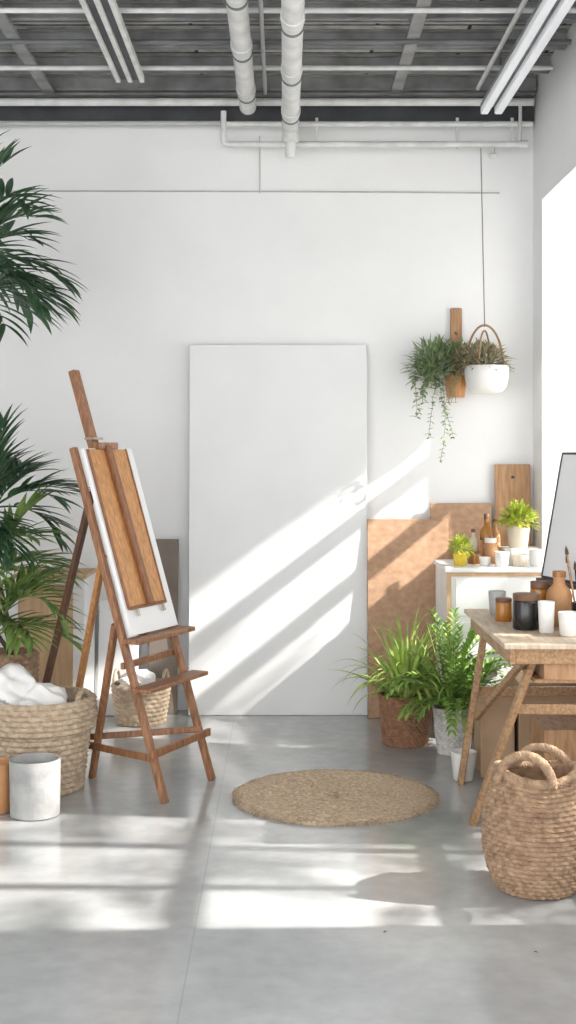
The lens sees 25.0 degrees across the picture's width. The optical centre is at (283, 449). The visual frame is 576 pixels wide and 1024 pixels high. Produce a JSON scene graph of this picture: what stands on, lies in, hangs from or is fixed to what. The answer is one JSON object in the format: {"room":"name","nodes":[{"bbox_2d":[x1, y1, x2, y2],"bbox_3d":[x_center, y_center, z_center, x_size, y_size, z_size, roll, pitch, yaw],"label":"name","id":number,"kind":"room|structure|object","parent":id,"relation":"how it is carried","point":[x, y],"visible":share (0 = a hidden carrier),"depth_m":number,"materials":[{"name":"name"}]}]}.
{"room":"art studio","nodes":[
{"label":"art studio","id":0,"kind":"room"},
{"bbox_2d":[0,126,532,709],"bbox_3d":[-0.725,-0.300,7.375,4.950,3.500,0.250,0,0,0],"label":"wall","id":1,"kind":"structure","parent":0,"point":[164,274],"depth_m":7.25,"materials":[{"name":"white paint"}]},
{"bbox_2d":[11,136,498,193],"bbox_3d":[-0.950,-1.589,7.243,4.300,0.322,0.008,0,0,0],"label":"cable","id":2,"kind":"object","parent":1,"relation":"attached to","point":[259,191],"visible":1,"depth_m":7.24,"materials":[{"name":"grey metal"}]},
{"bbox_2d":[0,97,533,120],"bbox_3d":[-0.910,-1.885,7.218,4.580,0.130,0.055,0,0,0],"label":"girder","id":3,"kind":"object","parent":1,"relation":"attached to","point":[7,113],"visible":0.67,"depth_m":7.19,"materials":[{"name":"metal"}]},
{"bbox_2d":[0,121,220,125],"bbox_3d":[-1.725,-1.800,7.160,2.750,0.026,0.026,0,0,0],"label":"ceiling pipe","id":4,"kind":"object","parent":3,"relation":"attached to","point":[2,123],"visible":1,"depth_m":7.15,"materials":[{"name":"white metal"}]},
{"bbox_2d":[0,93,534,96],"bbox_3d":[-0.910,-1.957,7.192,4.580,0.012,0.105,0,0,0],"label":"flange","id":5,"kind":"object","parent":3,"relation":"on","point":[1,94],"visible":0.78,"depth_m":7.15,"materials":[{"name":"paint"}]},
{"bbox_2d":[401,308,470,461],"bbox_3d":[0.848,-0.360,7.118,0.396,0.859,0.356,0,0,-43],"label":"wall planter","id":6,"kind":"object","parent":1,"relation":"attached to","point":[429,362],"visible":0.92,"depth_m":7.10,"materials":[{"name":"orange wood"}]},
{"bbox_2d":[445,375,465,397],"bbox_3d":[0.945,-0.350,7.155,0.120,0.120,0.120,0,0,0],"label":"plant pot","id":7,"kind":"object","parent":6,"relation":"on","point":[461,386],"depth_m":7.11,"materials":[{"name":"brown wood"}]},
{"bbox_2d":[0,710,575,1023],"bbox_3d":[-0.550,1.500,3.000,5.300,0.100,9.000,0,0,0],"label":"floor","id":8,"kind":"structure","parent":0,"point":[122,905],"depth_m":4.11,"materials":[{"name":"concrete"}]},
{"bbox_2d":[0,757,9,814],"bbox_3d":[-1.165,1.350,5.220,0.150,0.200,0.150,0,0,0],"label":"pot","id":9,"kind":"object","parent":8,"relation":"on","point":[4,762],"visible":0.66,"depth_m":5.17,"materials":[{"name":"ceramic"}]},
{"bbox_2d":[9,752,60,820],"bbox_3d":[-0.990,1.337,5.170,0.204,0.225,0.204,0,0,0],"label":"concrete pot","id":10,"kind":"object","parent":8,"relation":"on","point":[34,778],"visible":1,"depth_m":5.09,"materials":[{"name":"white concrete"}]},
{"bbox_2d":[0,129,88,344],"bbox_3d":[-1.352,-0.050,5.973,0.952,3.000,0.954,0,0,-44],"label":"potted palm","id":11,"kind":"object","parent":8,"relation":"on","point":[10,278],"visible":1,"depth_m":5.94,"materials":[{"name":"plant"}]},
{"bbox_2d":[0,403,90,682],"bbox_3d":[-1.263,0.614,6.046,0.835,1.672,1.049,0,0,17],"label":"potted palm","id":12,"kind":"object","parent":8,"relation":"on","point":[13,469],"visible":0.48,"depth_m":6.01,"materials":[{"name":"plant"}]},
{"bbox_2d":[0,647,39,682],"bbox_3d":[-1.290,1.198,6.120,0.278,0.504,0.278,0,0,0],"label":"pot","id":13,"kind":"object","parent":12,"relation":"attached to","point":[30,663],"depth_m":6.05,"materials":[{"name":"brown wicker"}]},
{"bbox_2d":[0,685,97,796],"bbox_3d":[-1.055,1.231,5.580,0.509,0.438,0.509,0,0,8],"label":"basket","id":14,"kind":"object","parent":8,"relation":"on","point":[63,729],"visible":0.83,"depth_m":5.39,"materials":[{"name":"wicker"}]},
{"bbox_2d":[0,663,36,704],"bbox_3d":[-1.155,1.030,5.561,0.255,0.226,0.250,0,0,31],"label":"cloth bundle","id":15,"kind":"object","parent":14,"relation":"in","point":[16,681],"visible":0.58,"depth_m":5.48,"materials":[{"name":"white fabric"}]},
{"bbox_2d":[17,682,67,704],"bbox_3d":[-1.037,1.067,5.532,0.239,0.163,0.203,0,0,0],"label":"cloth bundle","id":16,"kind":"object","parent":14,"relation":"in","point":[40,693],"visible":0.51,"depth_m":5.47,"materials":[{"name":"white fabric"}]},
{"bbox_2d":[13,568,96,692],"bbox_3d":[-1.225,1.050,6.960,0.390,0.800,0.400,0,0,0],"label":"storage cabinet","id":17,"kind":"object","parent":8,"relation":"on","point":[66,667],"visible":0.25,"depth_m":6.76,"materials":[{"name":"white paint"}]},
{"bbox_2d":[97,600,138,715],"bbox_3d":[-0.910,1.138,7.140,0.220,0.622,0.119,0,0,0],"label":"canvas","id":18,"kind":"object","parent":8,"relation":"on","point":[105,616],"visible":0.46,"depth_m":7.13},
{"bbox_2d":[42,370,215,803],"bbox_3d":[-0.789,0.552,5.760,0.994,1.812,0.536,0,0,34],"label":"easel","id":19,"kind":"object","parent":8,"relation":"on","point":[103,574],"visible":0.79,"depth_m":5.62,"materials":[{"name":"brown wood"}]},
{"bbox_2d":[80,448,177,636],"bbox_3d":[-0.669,0.387,5.649,0.257,0.786,0.388,0,0,25],"label":"board","id":20,"kind":"object","parent":19,"relation":"on","point":[140,617],"visible":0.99,"depth_m":5.59,"materials":[{"name":"wood"}]},
{"bbox_2d":[122,625,194,644],"bbox_3d":[-0.533,0.795,5.592,0.085,0.020,0.478,0,0,25],"label":"tray","id":21,"kind":"object","parent":19,"relation":"on","point":[173,631],"depth_m":5.53,"materials":[{"name":"brown wood"}]},
{"bbox_2d":[132,670,207,693],"bbox_3d":[-0.481,0.990,5.562,0.085,0.018,0.508,0,0,25],"label":"tray","id":22,"kind":"object","parent":19,"relation":"on","point":[184,676],"depth_m":5.50,"materials":[{"name":"brown wood"}]},
{"bbox_2d":[110,668,170,726],"bbox_3d":[-0.761,1.306,6.920,0.326,0.289,0.326,0,0,-28],"label":"basket","id":23,"kind":"object","parent":8,"relation":"on","point":[156,705],"visible":0.68,"depth_m":6.81,"materials":[{"name":"wicker"}]},
{"bbox_2d":[117,669,155,686],"bbox_3d":[-0.773,1.249,6.925,0.241,0.168,0.242,0,0,0],"label":"bundle","id":24,"kind":"object","parent":23,"relation":"in","point":[144,676],"visible":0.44,"depth_m":6.87,"materials":[{"name":"white fabric"}]},
{"bbox_2d":[149,539,178,713],"bbox_3d":[-0.665,0.972,7.173,0.160,0.956,0.094,0,0,0],"label":"panel","id":25,"kind":"object","parent":8,"relation":"on","point":[168,549],"visible":0.44,"depth_m":7.17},
{"bbox_2d":[188,345,367,714],"bbox_3d":[-0.033,0.434,7.157,0.979,2.031,0.125,0,0,0],"label":"canvas","id":26,"kind":"object","parent":8,"relation":"on","point":[278,433],"visible":1,"depth_m":7.14},
{"bbox_2d":[229,768,441,827],"bbox_3d":[0.215,1.446,5.430,0.894,0.029,0.891,0,0,11],"label":"rug","id":27,"kind":"object","parent":8,"relation":"on","point":[330,797],"visible":1,"depth_m":5.36,"materials":[{"name":"wicker"}]},
{"bbox_2d":[321,603,455,748],"bbox_3d":[0.592,1.099,6.452,0.714,0.701,0.794,0,0,33],"label":"potted plant","id":28,"kind":"object","parent":8,"relation":"on","point":[410,733],"visible":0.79,"depth_m":6.33,"materials":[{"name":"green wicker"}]},
{"bbox_2d":[367,519,448,717],"bbox_3d":[0.677,0.914,7.079,0.445,1.071,0.121,0,0,0],"label":"panel","id":29,"kind":"object","parent":8,"relation":"on","point":[401,570],"visible":0.71,"depth_m":7.09,"materials":[{"name":"brown wood"}]},
{"bbox_2d":[373,607,513,755],"bbox_3d":[0.794,1.109,6.221,0.790,0.682,0.655,0,0,-26],"label":"potted fern","id":30,"kind":"object","parent":8,"relation":"on","point":[450,711],"visible":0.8,"depth_m":6.17,"materials":[{"name":"plant"}]},
{"bbox_2d":[433,705,471,755],"bbox_3d":[0.810,1.341,6.220,0.194,0.219,0.194,0,0,0],"label":"pot","id":31,"kind":"object","parent":30,"relation":"attached to","point":[444,744],"depth_m":6.15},
{"bbox_2d":[430,503,491,558],"bbox_3d":[0.980,0.872,7.163,0.340,1.156,0.113,0,0,0],"label":"plywood panel","id":32,"kind":"object","parent":8,"relation":"on","point":[462,517],"visible":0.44,"depth_m":7.20,"materials":[{"name":"brown wood"}]},
{"bbox_2d":[451,748,476,781],"bbox_3d":[0.790,1.387,5.720,0.114,0.125,0.114,0,0,0],"label":"pot","id":33,"kind":"object","parent":8,"relation":"on","point":[455,753],"visible":0.83,"depth_m":5.68,"materials":[{"name":"ceramic"}]},
{"bbox_2d":[433,559,542,697],"bbox_3d":[1.079,1.019,6.736,0.552,0.862,0.528,0,0,0],"label":"base cabinet","id":34,"kind":"object","parent":8,"relation":"on","point":[468,586],"visible":0.16,"depth_m":6.49,"materials":[{"name":"white paint"}]},
{"bbox_2d":[444,532,475,565],"bbox_3d":[0.897,0.502,6.597,0.160,0.173,0.171,0,0,36],"label":"potted plant","id":35,"kind":"object","parent":34,"relation":"on","point":[460,559],"visible":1,"depth_m":6.58,"materials":[{"name":"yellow plant"}]},
{"bbox_2d":[468,529,477,550],"bbox_3d":[1.005,0.503,6.900,0.052,0.170,0.052,0,0,0],"label":"bottle","id":36,"kind":"object","parent":34,"relation":"on","point":[473,538],"visible":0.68,"depth_m":6.88,"materials":[{"name":"glass"}]},
{"bbox_2d":[468,551,480,563],"bbox_3d":[0.985,0.555,6.720,0.068,0.065,0.068,0,0,0],"label":"jar","id":37,"kind":"object","parent":34,"relation":"on","point":[472,559],"visible":0.67,"depth_m":6.69,"materials":[{"name":"orange glass"}]},
{"bbox_2d":[477,537,484,556],"bbox_3d":[1.035,0.523,6.820,0.044,0.130,0.044,0,0,0],"label":"bottle","id":38,"kind":"object","parent":34,"relation":"on","point":[481,547],"visible":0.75,"depth_m":6.80,"materials":[{"name":"glass"}]},
{"bbox_2d":[479,557,490,565],"bbox_3d":[1.020,0.566,6.600,0.060,0.045,0.060,0,0,0],"label":"cup","id":39,"kind":"object","parent":34,"relation":"on","point":[484,561],"visible":1,"depth_m":6.58,"materials":[{"name":"white ceramic"}]},
{"bbox_2d":[480,514,492,544],"bbox_3d":[1.075,0.463,6.900,0.072,0.250,0.072,0,0,0],"label":"bottle","id":40,"kind":"object","parent":34,"relation":"on","point":[486,531],"visible":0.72,"depth_m":6.88,"materials":[{"name":"orange glass"}]},
{"bbox_2d":[485,538,496,563],"bbox_3d":[1.075,0.523,6.760,0.064,0.130,0.064,0,0,0],"label":"jar","id":41,"kind":"object","parent":34,"relation":"on","point":[490,543],"visible":0.84,"depth_m":6.73,"materials":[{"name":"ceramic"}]},
{"bbox_2d":[492,519,499,550],"bbox_3d":[1.130,0.478,6.960,0.056,0.220,0.056,0,0,0],"label":"bottle","id":42,"kind":"object","parent":34,"relation":"on","point":[496,534],"visible":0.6,"depth_m":6.94,"materials":[{"name":"glass"}]},
{"bbox_2d":[494,551,509,566],"bbox_3d":[1.100,0.550,6.560,0.076,0.075,0.076,0,0,0],"label":"cup","id":43,"kind":"object","parent":34,"relation":"on","point":[501,557],"visible":1,"depth_m":6.53,"materials":[{"name":"white ceramic"}]},
{"bbox_2d":[506,548,517,564],"bbox_3d":[1.170,0.545,6.660,0.060,0.085,0.060,0,0,0],"label":"cup","id":44,"kind":"object","parent":34,"relation":"on","point":[511,550],"visible":0.54,"depth_m":6.64,"materials":[{"name":"white ceramic"}]},
{"bbox_2d":[494,464,530,545],"bbox_3d":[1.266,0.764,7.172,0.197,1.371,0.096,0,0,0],"label":"cutting board","id":45,"kind":"object","parent":34,"relation":"on","point":[507,488],"visible":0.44,"depth_m":7.20,"materials":[{"name":"orange wood"}]},
{"bbox_2d":[511,554,526,566],"bbox_3d":[1.190,0.558,6.580,0.084,0.060,0.084,0,0,0],"label":"bowl","id":46,"kind":"object","parent":34,"relation":"on","point":[518,560],"visible":1,"depth_m":6.55,"materials":[{"name":"white ceramic"}]},
{"bbox_2d":[498,546,542,563],"bbox_3d":[1.240,0.550,6.820,0.200,0.075,0.200,0,0,0],"label":"box","id":47,"kind":"object","parent":34,"relation":"on","point":[500,548],"visible":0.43,"depth_m":6.72,"materials":[{"name":"white ceramic"}]},
{"bbox_2d":[493,498,539,548],"bbox_3d":[1.222,0.379,6.800,0.258,0.269,0.268,0,0,0],"label":"potted plant","id":48,"kind":"object","parent":47,"relation":"on","point":[518,536],"visible":1,"depth_m":6.76,"materials":[{"name":"green plant"}]},
{"bbox_2d":[529,549,542,565],"bbox_3d":[1.280,0.545,6.600,0.072,0.085,0.072,0,0,0],"label":"cup","id":49,"kind":"object","parent":34,"relation":"on","point":[535,555],"visible":1,"depth_m":6.57,"materials":[{"name":"white ceramic"}]},
{"bbox_2d":[474,693,513,777],"bbox_3d":[0.945,1.270,5.850,0.150,0.360,0.200,0,0,0],"label":"cardboard box","id":50,"kind":"object","parent":8,"relation":"on","point":[487,730],"visible":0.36,"depth_m":5.75,"materials":[{"name":"brown cardboard"}]},
{"bbox_2d":[457,609,575,825],"bbox_3d":[1.046,1.081,5.250,0.657,0.751,1.060,0,0,0],"label":"work table","id":51,"kind":"object","parent":8,"relation":"on","point":[542,657],"visible":0.94,"depth_m":4.94,"materials":[{"name":"brown wood"}]},
{"bbox_2d":[488,590,505,614],"bbox_3d":[0.915,0.655,5.580,0.076,0.100,0.076,0,0,0],"label":"cup","id":52,"kind":"object","parent":51,"relation":"on","point":[492,594],"visible":0.65,"depth_m":5.56,"materials":[{"name":"white ceramic"}]},
{"bbox_2d":[495,597,511,621],"bbox_3d":[0.905,0.657,5.360,0.068,0.095,0.068,0,0,0],"label":"jar","id":53,"kind":"object","parent":51,"relation":"on","point":[503,605],"visible":1,"depth_m":5.33,"materials":[{"name":"orange glass"}]},
{"bbox_2d":[513,592,539,630],"bbox_3d":[0.955,0.635,5.120,0.108,0.140,0.108,0,0,0],"label":"jar","id":54,"kind":"object","parent":51,"relation":"on","point":[525,604],"visible":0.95,"depth_m":5.07,"materials":[{"name":"black glass"}]},
{"bbox_2d":[530,580,547,599],"bbox_3d":[1.040,0.620,5.300,0.072,0.170,0.072,0,0,0],"label":"jar","id":55,"kind":"object","parent":51,"relation":"on","point":[536,586],"visible":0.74,"depth_m":5.27,"materials":[{"name":"orange glass"}]},
{"bbox_2d":[538,600,554,632],"bbox_3d":[1.015,0.645,5.030,0.066,0.120,0.066,0,0,0],"label":"cup","id":56,"kind":"object","parent":51,"relation":"on","point":[546,608],"visible":1,"depth_m":5.00,"materials":[{"name":"white ceramic"}]},
{"bbox_2d":[522,664,575,682],"bbox_3d":[1.135,0.858,5.240,0.410,0.015,0.840,0,0,0],"label":"shelf","id":57,"kind":"object","parent":51,"relation":"attached to","point":[536,676],"depth_m":4.82,"materials":[{"name":"brown wood"}]},
{"bbox_2d":[536,577,575,589],"bbox_3d":[1.234,0.348,5.503,0.173,0.718,0.380,0,0,-18],"label":"easel","id":58,"kind":"object","parent":51,"relation":"on","point":[550,582],"visible":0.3,"depth_m":5.54,"materials":[{"name":"brown wood"}]},
{"bbox_2d":[541,452,575,583],"bbox_3d":[1.233,0.282,5.502,0.124,0.545,0.370,0,0,-18],"label":"framed canvas","id":59,"kind":"object","parent":58,"relation":"on","point":[562,527],"visible":0.89,"depth_m":5.59,"materials":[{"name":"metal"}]},
{"bbox_2d":[546,570,571,626],"bbox_3d":[1.105,0.595,5.220,0.104,0.220,0.104,0,0,0],"label":"bottle","id":60,"kind":"object","parent":51,"relation":"on","point":[558,592],"visible":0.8,"depth_m":5.18,"materials":[{"name":"ceramic"}]},
{"bbox_2d":[558,611,575,636],"bbox_3d":[1.085,0.660,4.930,0.090,0.090,0.090,0,0,0],"label":"mug","id":61,"kind":"object","parent":51,"relation":"on","point":[567,619],"visible":1,"depth_m":4.89,"materials":[{"name":"white ceramic"}]},
{"bbox_2d":[565,546,575,610],"bbox_3d":[1.173,0.540,5.077,0.122,0.330,0.110,0,0,-17],"label":"paintbrushes","id":62,"kind":"object","parent":51,"relation":"on","point":[573,604],"visible":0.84,"depth_m":5.09,"materials":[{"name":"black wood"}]},
{"bbox_2d":[571,602,575,610],"bbox_3d":[1.165,0.650,5.080,0.084,0.110,0.084,0,0,0],"label":"cup","id":63,"kind":"object","parent":51,"relation":"on","point":[573,604],"depth_m":5.06,"materials":[{"name":"black glass"}]},
{"bbox_2d":[480,743,575,900],"bbox_3d":[0.835,1.212,4.300,0.368,0.476,0.368,0,0,-35],"label":"basket","id":64,"kind":"object","parent":8,"relation":"on","point":[528,821],"visible":1,"depth_m":4.17,"materials":[{"name":"beige wicker"}]},
{"bbox_2d":[508,671,575,751],"bbox_3d":[1.170,1.240,5.905,0.260,0.420,0.290,0,0,0],"label":"cardboard box","id":65,"kind":"object","parent":8,"relation":"on","point":[522,723],"visible":0.25,"depth_m":5.76,"materials":[{"name":"brown cardboard"}]},
{"bbox_2d":[530,715,575,761],"bbox_3d":[1.170,1.285,5.350,0.260,0.330,0.300,0,0,0],"label":"wooden crate","id":66,"kind":"object","parent":8,"relation":"on","point":[559,731],"visible":0.43,"depth_m":5.23,"materials":[{"name":"orange wood"}]},
{"bbox_2d":[0,0,575,77],"bbox_3d":[-0.725,-2.110,3.000,4.950,0.120,9.000,0,0,0],"label":"ceiling","id":67,"kind":"structure","parent":0,"point":[567,26],"depth_m":6.29,"materials":[{"name":"grey metal"}]},
{"bbox_2d":[79,0,143,82],"bbox_3d":[-0.780,-1.952,5.100,0.142,0.175,3.000,0,0,0],"label":"light fixture","id":68,"kind":"object","parent":67,"relation":"hanging from","point":[104,17],"visible":1,"depth_m":5.92,"materials":[{"name":"metal"}]},
{"bbox_2d":[258,0,266,94],"bbox_3d":[-0.100,-1.910,5.225,0.020,0.020,3.450,0,0,0],"label":"ceiling pipe","id":69,"kind":"object","parent":67,"relation":"attached to","point":[260,2],"visible":1,"depth_m":6.09,"materials":[{"name":"white metal"}]},
{"bbox_2d":[0,74,536,92],"bbox_3d":[-0.910,-2.007,7.120,4.580,0.084,0.056,0,0,0],"label":"ceiling beam","id":70,"kind":"structure","parent":67,"relation":"attached to","point":[9,83],"depth_m":7.11,"materials":[{"name":"metal"}]},
{"bbox_2d":[0,54,549,73],"bbox_3d":[-0.910,-2.007,6.760,4.580,0.084,0.056,0,0,0],"label":"ceiling beam","id":71,"kind":"structure","parent":67,"relation":"attached to","point":[5,59],"depth_m":6.75,"materials":[{"name":"metal"}]},
{"bbox_2d":[225,0,255,114],"bbox_3d":[-0.195,-1.883,5.260,0.100,0.157,3.520,0,0,0],"label":"ceiling pipe","id":72,"kind":"object","parent":71,"relation":"hanging from","point":[237,10],"visible":1,"depth_m":5.93,"materials":[{"name":"white metal"}]},
{"bbox_2d":[280,0,304,158],"bbox_3d":[0.035,-1.771,5.288,0.100,0.382,3.576,0,0,0],"label":"ceiling pipe","id":73,"kind":"object","parent":71,"relation":"hanging from","point":[292,13],"visible":1,"depth_m":5.86,"materials":[{"name":"white metal"}]},
{"bbox_2d":[0,29,566,49],"bbox_3d":[-0.910,-2.007,6.360,4.580,0.084,0.056,0,0,0],"label":"ceiling beam","id":74,"kind":"structure","parent":67,"relation":"attached to","point":[24,33],"depth_m":6.35,"materials":[{"name":"metal"}]},
{"bbox_2d":[0,1,575,22],"bbox_3d":[-0.910,-2.007,5.960,4.580,0.084,0.056,0,0,0],"label":"ceiling beam","id":75,"kind":"structure","parent":67,"relation":"attached to","point":[14,17],"depth_m":5.95,"materials":[{"name":"metal"}]},
{"bbox_2d":[476,0,527,89],"bbox_3d":[1.030,-1.920,5.200,0.024,0.024,3.400,0,0,0],"label":"ceiling pipe","id":76,"kind":"object","parent":75,"relation":"attached to","point":[523,3],"visible":1,"depth_m":6.10,"materials":[{"name":"white metal"}]},
{"bbox_2d":[480,0,574,113],"bbox_3d":[1.100,-1.910,5.550,0.116,0.260,2.700,0,0,0],"label":"ceiling light","id":77,"kind":"object","parent":67,"relation":"hanging from","point":[547,15],"visible":0.97,"depth_m":5.86,"materials":[{"name":"paint"}]},
{"bbox_2d":[533,23,575,601],"bbox_3d":[1.555,-0.300,2.875,0.330,3.500,8.750,0,0,0],"label":"wall","id":78,"kind":"structure","parent":0,"point":[554,123],"depth_m":7.00,"materials":[{"name":"white paint"}]},
{"bbox_3d":[-0.910,-2.007,5.580,4.580,0.084,0.056,0,0,0],"label":"ceiling beam","id":79,"kind":"structure","parent":0,"visible":0},
{"bbox_2d":[0,5,54,93],"bbox_3d":[-1.280,-1.954,5.300,0.060,0.018,3.600,0,0,0],"label":"strut","id":80,"kind":"object","parent":79,"relation":"attached to","point":[8,29],"visible":1,"depth_m":6.39,"materials":[{"name":"paint"}]},
{"bbox_2d":[390,0,431,93],"bbox_3d":[0.610,-1.954,5.300,0.060,0.018,3.600,0,0,0],"label":"strut","id":81,"kind":"object","parent":79,"relation":"attached to","point":[417,22],"visible":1,"depth_m":6.28,"materials":[{"name":"paint"}]},
{"bbox_2d":[0,98,533,105],"bbox_3d":[-0.870,-1.895,7.080,4.460,0.042,0.042,0,0,0],"label":"ceiling pipe","id":82,"kind":"object","parent":81,"relation":"attached to","point":[3,101],"visible":1,"depth_m":7.06,"materials":[{"name":"white metal"}]},
{"bbox_2d":[221,106,527,157],"bbox_3d":[0.492,-1.740,7.100,1.675,0.280,0.060,0,0,0],"label":"pipe","id":83,"kind":"object","parent":82,"relation":"attached to","point":[520,143],"visible":1,"depth_m":7.09,"materials":[{"name":"white metal"}]},
{"bbox_2d":[226,118,532,148],"bbox_3d":[0.515,-1.735,7.120,1.690,0.170,0.030,0,0,0],"label":"ceiling pipe","id":84,"kind":"object","parent":83,"relation":"attached to","point":[228,123],"depth_m":7.11,"materials":[{"name":"white metal"}]},
{"bbox_2d":[441,148,515,407],"bbox_3d":[1.081,-0.924,7.029,0.344,1.452,0.329,0,0,45],"label":"hanging planter","id":85,"kind":"object","parent":83,"relation":"hanging from","point":[481,377],"visible":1,"depth_m":6.98,"materials":[{"name":"white ceramic"}]},
{"bbox_2d":[464,364,508,393],"bbox_3d":[1.095,-0.380,7.030,0.240,0.150,0.240,0,0,0],"label":"plant pot","id":86,"kind":"object","parent":85,"relation":"on","point":[479,378],"depth_m":6.94,"materials":[{"name":"white ceramic"}]},
{"bbox_2d":[0,65,552,69],"bbox_3d":[-0.870,-1.934,6.580,4.460,0.024,0.024,0,0,0],"label":"ceiling pipe","id":87,"kind":"object","parent":81,"relation":"attached to","point":[2,67],"visible":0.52,"depth_m":6.57,"materials":[{"name":"white metal"}]},
{"bbox_2d":[0,39,571,43],"bbox_3d":[-0.870,-1.934,6.160,4.460,0.024,0.024,0,0,0],"label":"ceiling pipe","id":88,"kind":"object","parent":81,"relation":"attached to","point":[2,41],"visible":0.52,"depth_m":6.15,"materials":[{"name":"white metal"}]},
{"bbox_2d":[0,8,575,12],"bbox_3d":[-0.870,-1.934,5.720,4.460,0.024,0.024,0,0,0],"label":"ceiling pipe","id":89,"kind":"object","parent":81,"relation":"attached to","point":[2,10],"visible":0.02,"depth_m":5.71,"materials":[{"name":"white metal"}]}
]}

